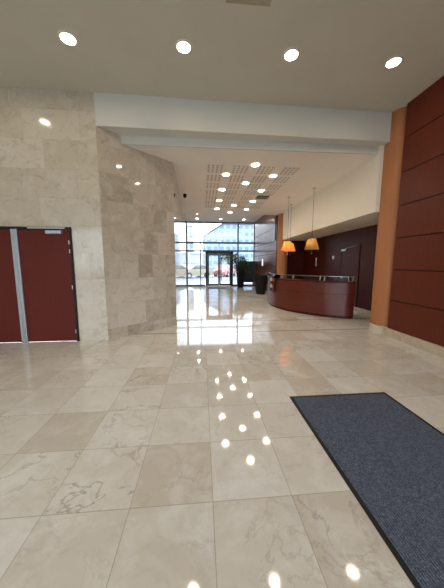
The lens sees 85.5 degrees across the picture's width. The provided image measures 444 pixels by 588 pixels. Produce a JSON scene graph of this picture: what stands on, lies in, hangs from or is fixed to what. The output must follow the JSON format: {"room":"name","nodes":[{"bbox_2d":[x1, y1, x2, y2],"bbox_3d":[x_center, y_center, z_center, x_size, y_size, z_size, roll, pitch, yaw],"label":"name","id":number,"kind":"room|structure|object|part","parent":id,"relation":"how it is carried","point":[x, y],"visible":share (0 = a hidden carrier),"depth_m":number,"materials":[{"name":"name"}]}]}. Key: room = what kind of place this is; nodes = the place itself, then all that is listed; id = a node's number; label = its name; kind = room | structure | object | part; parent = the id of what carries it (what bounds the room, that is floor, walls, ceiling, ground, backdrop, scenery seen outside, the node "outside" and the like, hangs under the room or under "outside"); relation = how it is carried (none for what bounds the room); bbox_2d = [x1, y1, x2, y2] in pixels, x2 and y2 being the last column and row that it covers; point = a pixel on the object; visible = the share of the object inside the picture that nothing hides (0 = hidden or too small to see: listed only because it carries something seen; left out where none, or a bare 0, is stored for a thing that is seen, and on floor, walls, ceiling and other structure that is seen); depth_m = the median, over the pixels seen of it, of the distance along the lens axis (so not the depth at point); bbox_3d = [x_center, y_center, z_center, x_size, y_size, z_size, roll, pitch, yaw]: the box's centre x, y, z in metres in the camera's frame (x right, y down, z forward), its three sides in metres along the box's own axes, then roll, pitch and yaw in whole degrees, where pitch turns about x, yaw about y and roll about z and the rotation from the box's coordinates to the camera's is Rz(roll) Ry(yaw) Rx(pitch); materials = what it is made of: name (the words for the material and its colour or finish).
{"room":"lobby","nodes":[
{"label":"lobby","id":0,"kind":"room"},
{"bbox_2d":[0,86,107,340],"bbox_3d":[-4.798,-1.274,4.310,5.170,4.400,0.300,-1,7,-5],"label":"wall","id":1,"kind":"structure","parent":0,"point":[49,177],"depth_m":4.22,"materials":[{"name":"beige stone"}]},
{"bbox_2d":[0,226,79,342],"bbox_3d":[-3.706,-0.144,4.421,1.940,2.130,0.190,-1,7,-5],"label":"door","id":2,"kind":"structure","parent":1,"relation":"in","point":[38,299],"depth_m":4.42,"materials":[{"name":"wood"}]},
{"bbox_3d":[-3.138,-1.177,4.280,0.630,0.025,0.023,-1,7,-5],"label":"closer rail","id":3,"kind":"part","parent":2,"relation":"part of","materials":[{"name":"metal"}]},
{"bbox_2d":[93,92,176,339],"bbox_3d":[-1.763,-1.371,5.081,0.300,4.400,1.615,7,10,43],"label":"wall","id":4,"kind":"structure","parent":0,"point":[136,188],"depth_m":4.90,"materials":[{"name":"beige stone"}]},
{"bbox_2d":[109,321,176,339],"bbox_3d":[-1.641,0.775,5.250,0.012,0.100,1.599,7,10,43],"label":"baseboard","id":5,"kind":"structure","parent":4,"relation":"attached to","point":[151,328],"depth_m":5.15,"materials":[{"name":"beige stone"}]},
{"bbox_2d":[173,165,186,321],"bbox_3d":[-1.864,-1.972,10.698,0.300,4.200,10.442,-1,7,-7],"label":"wall","id":6,"kind":"structure","parent":0,"point":[179,217],"depth_m":7.53,"materials":[{"name":"beige stone"}]},
{"bbox_2d":[186,222,254,285],"bbox_3d":[-0.117,-2.650,16.041,4.555,4.220,0.120,-1,7,-5],"label":"window","id":7,"kind":"structure","parent":6,"relation":"in","point":[237,223],"depth_m":15.91,"materials":[{"name":"black metal"}]},
{"bbox_2d":[205,252,232,285],"bbox_3d":[-0.178,-1.685,16.142,1.850,2.280,0.168,-1,7,-5],"label":"door","id":8,"kind":"structure","parent":7,"relation":"attached to","point":[207,254],"depth_m":16.09,"materials":[{"name":"black metal"}]},
{"bbox_2d":[0,286,443,587],"bbox_3d":[-1.661,0.757,6.276,12.700,0.120,20.100,-1,7,-5],"label":"floor","id":9,"kind":"structure","parent":0,"point":[181,455],"depth_m":1.87,"materials":[{"name":"beige stone"}]},
{"bbox_2d":[230,254,249,287],"bbox_3d":[1.169,-1.450,15.020,1.197,2.091,1.062,-7,10,-43],"label":"potted plant","id":10,"kind":"object","parent":9,"relation":"on","point":[240,268],"visible":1,"depth_m":14.89,"materials":[{"name":"green plant"}]},
{"bbox_3d":[1.160,-0.885,15.104,0.520,0.950,0.520,-1,7,-5],"label":"pot","id":11,"kind":"part","parent":10,"relation":"part of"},
{"bbox_2d":[243,261,254,285],"bbox_3d":[1.747,-1.345,15.962,0.840,1.650,0.465,-1,7,-5],"label":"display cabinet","id":12,"kind":"object","parent":9,"relation":"on","point":[248,276],"visible":0.7,"depth_m":15.76,"materials":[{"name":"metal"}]},
{"bbox_3d":[1.571,-1.438,15.737,0.375,1.290,0.018,-1,7,-5],"label":"cabinet door","id":13,"kind":"part","parent":12,"relation":"part of","materials":[{"name":"black wood"}]},
{"bbox_3d":[1.955,-1.442,15.769,0.375,1.290,0.018,-1,7,-5],"label":"cabinet door","id":14,"kind":"part","parent":12,"relation":"part of","materials":[{"name":"black wood"}]},
{"bbox_2d":[253,275,268,293],"bbox_3d":[1.914,-0.466,11.831,0.770,0.930,0.770,-1,7,-5],"label":"planter","id":15,"kind":"object","parent":9,"relation":"on","point":[260,281],"visible":0.97,"depth_m":11.57,"materials":[{"name":"plastic"}]},
{"bbox_2d":[277,213,287,277],"bbox_3d":[2.807,-1.801,11.183,0.470,3.740,0.470,-1,7,-5],"label":"column","id":16,"kind":"structure","parent":9,"relation":"on","point":[281,255],"depth_m":10.99,"materials":[{"name":"orange paint"}]},
{"bbox_2d":[267,272,355,318],"bbox_3d":[2.524,-0.099,8.059,1.429,1.138,3.864,-3,8,-20],"label":"reception desk","id":17,"kind":"object","parent":9,"relation":"on","point":[333,299],"depth_m":6.82,"materials":[{"name":"red wood"}]},
{"bbox_2d":[269,276,274,291],"bbox_3d":[1.687,-0.347,8.135,0.050,0.510,0.340,-1,7,-9],"label":"rack","id":18,"kind":"object","parent":17,"relation":"attached to","point":[270,282],"visible":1,"depth_m":8.11,"materials":[{"name":"clear plastic"}]},
{"bbox_3d":[2.338,-0.647,7.893,0.924,0.010,3.812,-3,8,-24],"label":"screen rail","id":19,"kind":"part","parent":17,"relation":"part of","materials":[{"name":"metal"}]},
{"bbox_2d":[268,276,355,282],"bbox_3d":[2.393,-0.501,7.939,1.129,0.035,3.875,-3,8,-23],"label":"countertop","id":20,"kind":"structure","parent":17,"relation":"on","point":[288,279],"depth_m":6.89,"materials":[{"name":"black wood"}]},
{"bbox_2d":[289,392,443,587],"bbox_3d":[1.433,1.321,1.240,1.125,0.009,2.990,-1,7,-5],"label":"floor mat","id":21,"kind":"object","parent":9,"relation":"on","point":[391,459],"visible":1,"depth_m":1.74,"materials":[{"name":"grey carpet"}]},
{"bbox_2d":[368,106,406,334],"bbox_3d":[3.607,-1.364,5.024,0.656,4.400,0.656,-1,7,-5],"label":"column","id":22,"kind":"structure","parent":9,"relation":"on","point":[393,150],"depth_m":4.89,"materials":[{"name":"orange paint"}]},
{"bbox_2d":[0,0,443,112],"bbox_3d":[-1.690,-3.018,0.038,11.700,0.120,8.700,-1,7,-5],"label":"ceiling","id":23,"kind":"structure","parent":0,"point":[127,47],"depth_m":3.29,"materials":[{"name":"white paint"}]},
{"bbox_2d":[58,30,77,46],"bbox_3d":[-2.012,-3.338,3.136,0.225,0.014,0.225,-1,7,-5],"label":"recessed light","id":24,"kind":"object","parent":23,"relation":"in","point":[65,36],"visible":1,"depth_m":3.14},
{"bbox_2d":[175,39,191,54],"bbox_3d":[-0.518,-3.353,3.259,0.225,0.014,0.225,-1,7,-5],"label":"recessed light","id":25,"kind":"object","parent":23,"relation":"in","point":[183,46],"visible":1,"depth_m":3.25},
{"bbox_2d":[226,0,271,6],"bbox_3d":[0.316,-3.256,2.471,0.510,0.012,0.510,-1,7,-5],"label":"ceiling hatch","id":26,"kind":"object","parent":23,"relation":"attached to","point":[267,3],"visible":1,"depth_m":2.70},
{"bbox_3d":[0.316,-3.257,2.471,0.480,0.010,0.480,-1,7,-5],"label":"hatch panel","id":27,"kind":"part","parent":26,"relation":"part of","materials":[{"name":"beige"}]},
{"bbox_2d":[283,47,299,61],"bbox_3d":[0.977,-3.369,3.382,0.225,0.014,0.225,-1,7,-5],"label":"recessed light","id":28,"kind":"object","parent":23,"relation":"in","point":[291,54],"visible":1,"depth_m":3.38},
{"bbox_2d":[384,55,402,68],"bbox_3d":[2.507,-3.384,3.507,0.225,0.014,0.225,-1,7,-5],"label":"recessed light","id":29,"kind":"object","parent":23,"relation":"in","point":[394,61],"visible":1,"depth_m":3.50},
{"bbox_2d":[185,214,262,221],"bbox_3d":[0.171,-4.469,13.259,7.400,0.120,5.300,-1,7,-5],"label":"ceiling","id":30,"kind":"structure","parent":0,"point":[189,217],"depth_m":14.51,"materials":[{"name":"white paint"}]},
{"bbox_2d":[94,92,391,154],"bbox_3d":[0.546,-3.205,4.560,6.500,0.730,0.338,-1,7,-5],"label":"beam","id":31,"kind":"structure","parent":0,"point":[139,120],"depth_m":4.49,"materials":[{"name":"white paint"}]},
{"bbox_2d":[126,145,375,214],"bbox_3d":[0.050,-3.309,7.845,6.250,0.120,6.275,-1,7,-5],"label":"ceiling","id":32,"kind":"structure","parent":0,"point":[317,170],"depth_m":5.88,"materials":[{"name":"beige paint"}]},
{"bbox_2d":[205,205,214,207],"bbox_3d":[-0.477,-3.443,9.420,0.400,0.004,0.500,-1,7,-5],"label":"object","id":33,"kind":"structure","parent":32,"relation":"attached to","point":[206,206],"depth_m":9.45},
{"bbox_2d":[205,200,215,203],"bbox_3d":[-0.426,-3.366,8.802,0.400,0.004,0.500,-1,7,-5],"label":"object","id":34,"kind":"structure","parent":32,"relation":"attached to","point":[206,201],"depth_m":8.76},
{"bbox_2d":[205,195,216,199],"bbox_3d":[-0.374,-3.288,8.184,0.400,0.004,0.500,-1,7,-5],"label":"ceiling panel","id":35,"kind":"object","parent":32,"relation":"attached to","point":[209,197],"depth_m":8.17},
{"bbox_2d":[205,189,218,194],"bbox_3d":[-0.323,-3.211,7.565,0.400,0.004,0.500,-1,7,-5],"label":"ceiling panel","id":36,"kind":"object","parent":32,"relation":"attached to","point":[214,192],"depth_m":7.60,"materials":[{"name":"beige"}]},
{"bbox_2d":[206,183,219,188],"bbox_3d":[-0.271,-3.134,6.947,0.400,0.004,0.500,-1,7,-5],"label":"ceiling panel","id":37,"kind":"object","parent":32,"relation":"attached to","point":[208,185],"depth_m":6.92,"materials":[{"name":"beige"}]},
{"bbox_2d":[206,174,221,181],"bbox_3d":[-0.220,-3.057,6.329,0.400,0.004,0.500,-1,7,-5],"label":"ceiling panel","id":38,"kind":"object","parent":32,"relation":"attached to","point":[209,177],"depth_m":6.28,"materials":[{"name":"beige"}]},
{"bbox_2d":[206,164,223,172],"bbox_3d":[-0.168,-2.979,5.711,0.400,0.004,0.500,-1,7,-5],"label":"ceiling panel","id":39,"kind":"object","parent":32,"relation":"attached to","point":[211,168],"depth_m":5.69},
{"bbox_2d":[220,205,230,207],"bbox_3d":[0.126,-3.449,9.469,0.400,0.004,0.500,-1,7,-5],"label":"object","id":40,"kind":"structure","parent":32,"relation":"attached to","point":[221,206],"depth_m":9.45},
{"bbox_2d":[221,201,232,203],"bbox_3d":[0.177,-3.372,8.851,0.400,0.004,0.500,-1,7,-5],"label":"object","id":41,"kind":"structure","parent":32,"relation":"attached to","point":[222,202],"depth_m":8.83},
{"bbox_2d":[222,196,234,199],"bbox_3d":[0.229,-3.295,8.233,0.400,0.004,0.500,-1,7,-5],"label":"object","id":42,"kind":"structure","parent":32,"relation":"attached to","point":[224,197],"depth_m":8.17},
{"bbox_2d":[224,190,237,194],"bbox_3d":[0.280,-3.217,7.615,0.400,0.004,0.500,-1,7,-5],"label":"ceiling panel","id":43,"kind":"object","parent":32,"relation":"attached to","point":[227,192],"depth_m":7.60,"materials":[{"name":"beige"}]},
{"bbox_2d":[226,183,240,188],"bbox_3d":[0.332,-3.140,6.997,0.400,0.004,0.500,-1,7,-5],"label":"ceiling panel","id":44,"kind":"object","parent":32,"relation":"attached to","point":[229,185],"depth_m":7.01,"materials":[{"name":"beige"}]},
{"bbox_2d":[228,175,245,181],"bbox_3d":[0.383,-3.063,6.379,0.400,0.004,0.500,-1,7,-5],"label":"ceiling panel","id":45,"kind":"object","parent":32,"relation":"attached to","point":[233,178],"depth_m":6.35,"materials":[{"name":"beige"}]},
{"bbox_2d":[231,165,249,173],"bbox_3d":[0.435,-2.986,5.761,0.400,0.004,0.500,-1,7,-5],"label":"ceiling panel","id":46,"kind":"object","parent":32,"relation":"attached to","point":[238,169],"depth_m":5.75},
{"bbox_2d":[235,205,246,207],"bbox_3d":[0.729,-3.455,9.519,0.400,0.004,0.500,-1,7,-5],"label":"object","id":47,"kind":"structure","parent":32,"relation":"attached to","point":[237,206],"depth_m":9.45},
{"bbox_2d":[237,201,249,204],"bbox_3d":[0.780,-3.378,8.900,0.400,0.004,0.500,-1,7,-5],"label":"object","id":48,"kind":"structure","parent":32,"relation":"attached to","point":[239,202],"depth_m":8.83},
{"bbox_2d":[240,196,252,199],"bbox_3d":[0.832,-3.301,8.282,0.400,0.004,0.500,-1,7,-5],"label":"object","id":49,"kind":"structure","parent":32,"relation":"attached to","point":[242,197],"depth_m":8.17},
{"bbox_2d":[242,190,256,194],"bbox_3d":[0.883,-3.224,7.664,0.400,0.004,0.500,-1,7,-5],"label":"ceiling panel","id":50,"kind":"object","parent":32,"relation":"attached to","point":[245,191],"depth_m":7.65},
{"bbox_2d":[246,184,262,189],"bbox_3d":[0.935,-3.146,7.046,0.400,0.004,0.500,-1,7,-5],"label":"ceiling panel","id":51,"kind":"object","parent":32,"relation":"attached to","point":[250,186],"depth_m":7.01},
{"bbox_2d":[249,206,260,208],"bbox_3d":[1.332,-3.462,9.568,0.400,0.004,0.500,-1,7,-5],"label":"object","id":52,"kind":"structure","parent":32,"relation":"attached to","point":[251,207],"depth_m":9.62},
{"bbox_2d":[251,163,259,166],"bbox_3d":[0.763,-2.940,5.470,0.225,0.014,0.225,-1,7,-5],"label":"recessed light","id":53,"kind":"object","parent":32,"relation":"in","point":[252,164],"visible":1,"depth_m":5.46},
{"bbox_2d":[253,201,264,204],"bbox_3d":[1.383,-3.384,8.950,0.400,0.004,0.500,-1,7,-5],"label":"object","id":54,"kind":"structure","parent":32,"relation":"attached to","point":[256,202],"depth_m":8.98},
{"bbox_2d":[250,176,268,182],"bbox_3d":[0.986,-3.069,6.428,0.400,0.004,0.500,-1,7,-5],"label":"ceiling panel","id":55,"kind":"object","parent":32,"relation":"attached to","point":[255,179],"depth_m":6.43,"materials":[{"name":"beige"}]},
{"bbox_2d":[255,195,268,198],"bbox_3d":[1.367,-3.276,8.128,0.400,0.015,0.400,-1,7,-5],"label":"ceiling vent","id":56,"kind":"object","parent":32,"relation":"in","point":[258,196],"visible":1,"depth_m":8.14,"materials":[{"name":"grey metal"}]},
{"bbox_2d":[255,166,275,174],"bbox_3d":[1.038,-2.992,5.810,0.400,0.004,0.500,-1,7,-5],"label":"ceiling panel","id":57,"kind":"object","parent":32,"relation":"attached to","point":[268,170],"depth_m":5.78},
{"bbox_2d":[261,191,276,195],"bbox_3d":[1.486,-3.230,7.714,0.400,0.004,0.500,-1,7,-5],"label":"ceiling panel","id":58,"kind":"object","parent":32,"relation":"attached to","point":[265,193],"depth_m":7.71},
{"bbox_2d":[265,184,282,189],"bbox_3d":[1.538,-3.152,7.096,0.400,0.004,0.500,-1,7,-5],"label":"ceiling panel","id":59,"kind":"object","parent":32,"relation":"attached to","point":[271,186],"depth_m":7.10,"materials":[{"name":"beige"}]},
{"bbox_2d":[271,176,290,182],"bbox_3d":[1.589,-3.075,6.478,0.400,0.004,0.500,-1,7,-5],"label":"ceiling panel","id":60,"kind":"object","parent":32,"relation":"attached to","point":[277,179],"depth_m":6.43,"materials":[{"name":"beige"}]},
{"bbox_2d":[281,197,293,254],"bbox_3d":[2.266,-2.316,8.232,0.430,1.945,0.430,-1,7,-5],"label":"pendant lamp","id":61,"kind":"object","parent":32,"relation":"hanging from","point":[287,245],"visible":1,"depth_m":8.18,"materials":[{"name":"fabric"}]},
{"bbox_3d":[2.266,-1.657,8.314,0.430,0.315,0.430,-1,7,-5],"label":"lamp shade","id":62,"kind":"part","parent":61,"relation":"part of","materials":[{"name":"orange fabric"}]},
{"bbox_2d":[278,167,300,174],"bbox_3d":[1.641,-2.998,5.860,0.400,0.004,0.500,-1,7,-5],"label":"ceiling panel","id":63,"kind":"object","parent":32,"relation":"attached to","point":[286,170],"depth_m":5.81,"materials":[{"name":"beige"}]},
{"bbox_2d":[304,187,318,253],"bbox_3d":[2.752,-2.192,7.277,0.430,1.955,0.430,-1,7,-5],"label":"pendant lamp","id":64,"kind":"object","parent":32,"relation":"hanging from","point":[311,244],"visible":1,"depth_m":7.22,"materials":[{"name":"fabric"}]},
{"bbox_3d":[2.752,-1.530,7.359,0.430,0.320,0.430,-1,7,-5],"label":"lamp shade","id":65,"kind":"part","parent":64,"relation":"part of","materials":[{"name":"orange fabric"}]},
{"bbox_2d":[254,215,277,289],"bbox_3d":[2.506,-2.359,13.793,0.300,4.200,4.950,-1,7,-5],"label":"wall","id":66,"kind":"structure","parent":0,"point":[265,245],"depth_m":13.09,"materials":[{"name":"brown wood"}]},
{"bbox_2d":[287,241,304,278],"bbox_3d":[3.356,-1.249,11.525,1.100,2.560,0.150,-1,7,-5],"label":"wall","id":67,"kind":"structure","parent":0,"point":[295,260],"depth_m":11.42,"materials":[{"name":"red wood"}]},
{"bbox_2d":[288,214,377,240],"bbox_3d":[3.748,-2.162,8.107,1.160,0.100,6.750,-1,7,-5],"label":"ceiling","id":68,"kind":"structure","parent":0,"point":[371,220],"depth_m":7.43,"materials":[{"name":"white paint"}]},
{"bbox_2d":[283,145,383,239],"bbox_3d":[3.076,-2.836,8.017,0.200,1.460,6.150,-1,7,-5],"label":"wall","id":69,"kind":"structure","parent":0,"point":[356,195],"depth_m":6.27,"materials":[{"name":"white paint"}]},
{"bbox_2d":[303,224,377,310],"bbox_3d":[4.294,-0.848,8.316,0.364,2.560,6.750,-1,7,-5],"label":"wall","id":70,"kind":"structure","parent":0,"point":[320,263],"depth_m":8.12,"materials":[{"name":"red wood"}]},
{"bbox_2d":[339,243,360,306],"bbox_3d":[4.141,-0.574,7.974,0.171,2.100,1.030,-1,7,-5],"label":"door","id":71,"kind":"structure","parent":70,"relation":"in","point":[350,254],"depth_m":7.80,"materials":[{"name":"red wood"}]},
{"bbox_2d":[354,307,370,315],"bbox_3d":[4.175,0.369,8.413,0.070,0.120,6.540,-1,7,-5],"label":"baseboard","id":72,"kind":"structure","parent":70,"relation":"attached to","point":[357,309],"depth_m":7.24,"materials":[{"name":"stone"}]},
{"bbox_2d":[388,75,443,346],"bbox_3d":[4.396,-0.827,0.733,1.300,4.400,8.130,-1,7,-5],"label":"wall","id":73,"kind":"structure","parent":0,"point":[416,308],"depth_m":4.16,"materials":[{"name":"brown wood"}]},
{"bbox_2d":[386,328,443,357],"bbox_3d":[3.764,1.280,0.944,0.090,0.165,8.130,-1,7,-5],"label":"baseboard","id":74,"kind":"structure","parent":73,"relation":"attached to","point":[432,348],"depth_m":4.25,"materials":[{"name":"stone"}]},
{"label":"outside","id":75,"kind":"structure","parent":0,"visible":0},
{"bbox_2d":[188,281,251,285],"bbox_3d":[-1.517,-0.757,18.395,120.000,0.080,4.180,-1,7,-5],"label":"pavement","id":76,"kind":"structure","parent":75,"point":[222,282],"depth_m":18.48,"materials":[{"name":"white concrete"}]},
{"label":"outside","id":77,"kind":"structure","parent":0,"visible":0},
{"bbox_3d":[-4.945,-5.899,59.524,120.000,0.080,60.000,-1,7,-5],"label":"pavement","id":78,"kind":"object","parent":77,"visible":0},
{"bbox_2d":[187,225,193,264],"bbox_3d":[-20.341,-13.722,71.926,23.500,12.370,9.600,-1,7,-5],"label":"building","id":79,"kind":"structure","parent":78,"relation":"on","point":[190,230],"depth_m":68.15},
{"bbox_2d":[190,252,202,264],"bbox_3d":[-5.752,-7.464,55.722,2.600,3.970,9.600,-1,7,-5],"label":"building","id":80,"kind":"structure","parent":78,"relation":"on","point":[195,256],"depth_m":51.19,"materials":[{"name":"white"}]},
{"bbox_2d":[203,224,253,268],"bbox_3d":[2.144,-12.659,65.843,14.700,11.770,9.600,-1,7,-5],"label":"building","id":81,"kind":"structure","parent":78,"relation":"on","point":[223,232],"depth_m":61.15,"materials":[{"name":"blue glass"}]},
{"bbox_2d":[222,252,240,264],"bbox_3d":[1.114,-4.449,32.865,2.924,3.656,2.345,-1,7,-5],"label":"street tree","id":82,"kind":"object","parent":78,"relation":"on","point":[226,258],"visible":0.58,"depth_m":32.47,"materials":[{"name":"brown plant"}]},
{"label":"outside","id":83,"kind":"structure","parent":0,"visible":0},
{"bbox_2d":[188,276,236,281],"bbox_3d":[-2.081,-1.568,25.164,120.000,0.090,9.500,-1,7,-5],"label":"road","id":84,"kind":"structure","parent":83,"point":[193,278],"depth_m":23.72,"materials":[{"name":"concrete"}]},
{"bbox_2d":[188,265,213,278],"bbox_3d":[-3.121,-2.530,26.649,4.300,1.450,1.760,-7,10,-42],"label":"car","id":85,"kind":"object","parent":84,"relation":"on","point":[193,270],"visible":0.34,"depth_m":25.98,"materials":[{"name":"paint"}]},
{"bbox_2d":[213,265,235,276],"bbox_3d":[0.436,-2.937,29.903,1.760,1.450,4.300,3,8,23],"label":"car","id":86,"kind":"object","parent":84,"relation":"on","point":[225,268],"visible":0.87,"depth_m":28.56,"materials":[{"name":"paint"}]}
]}

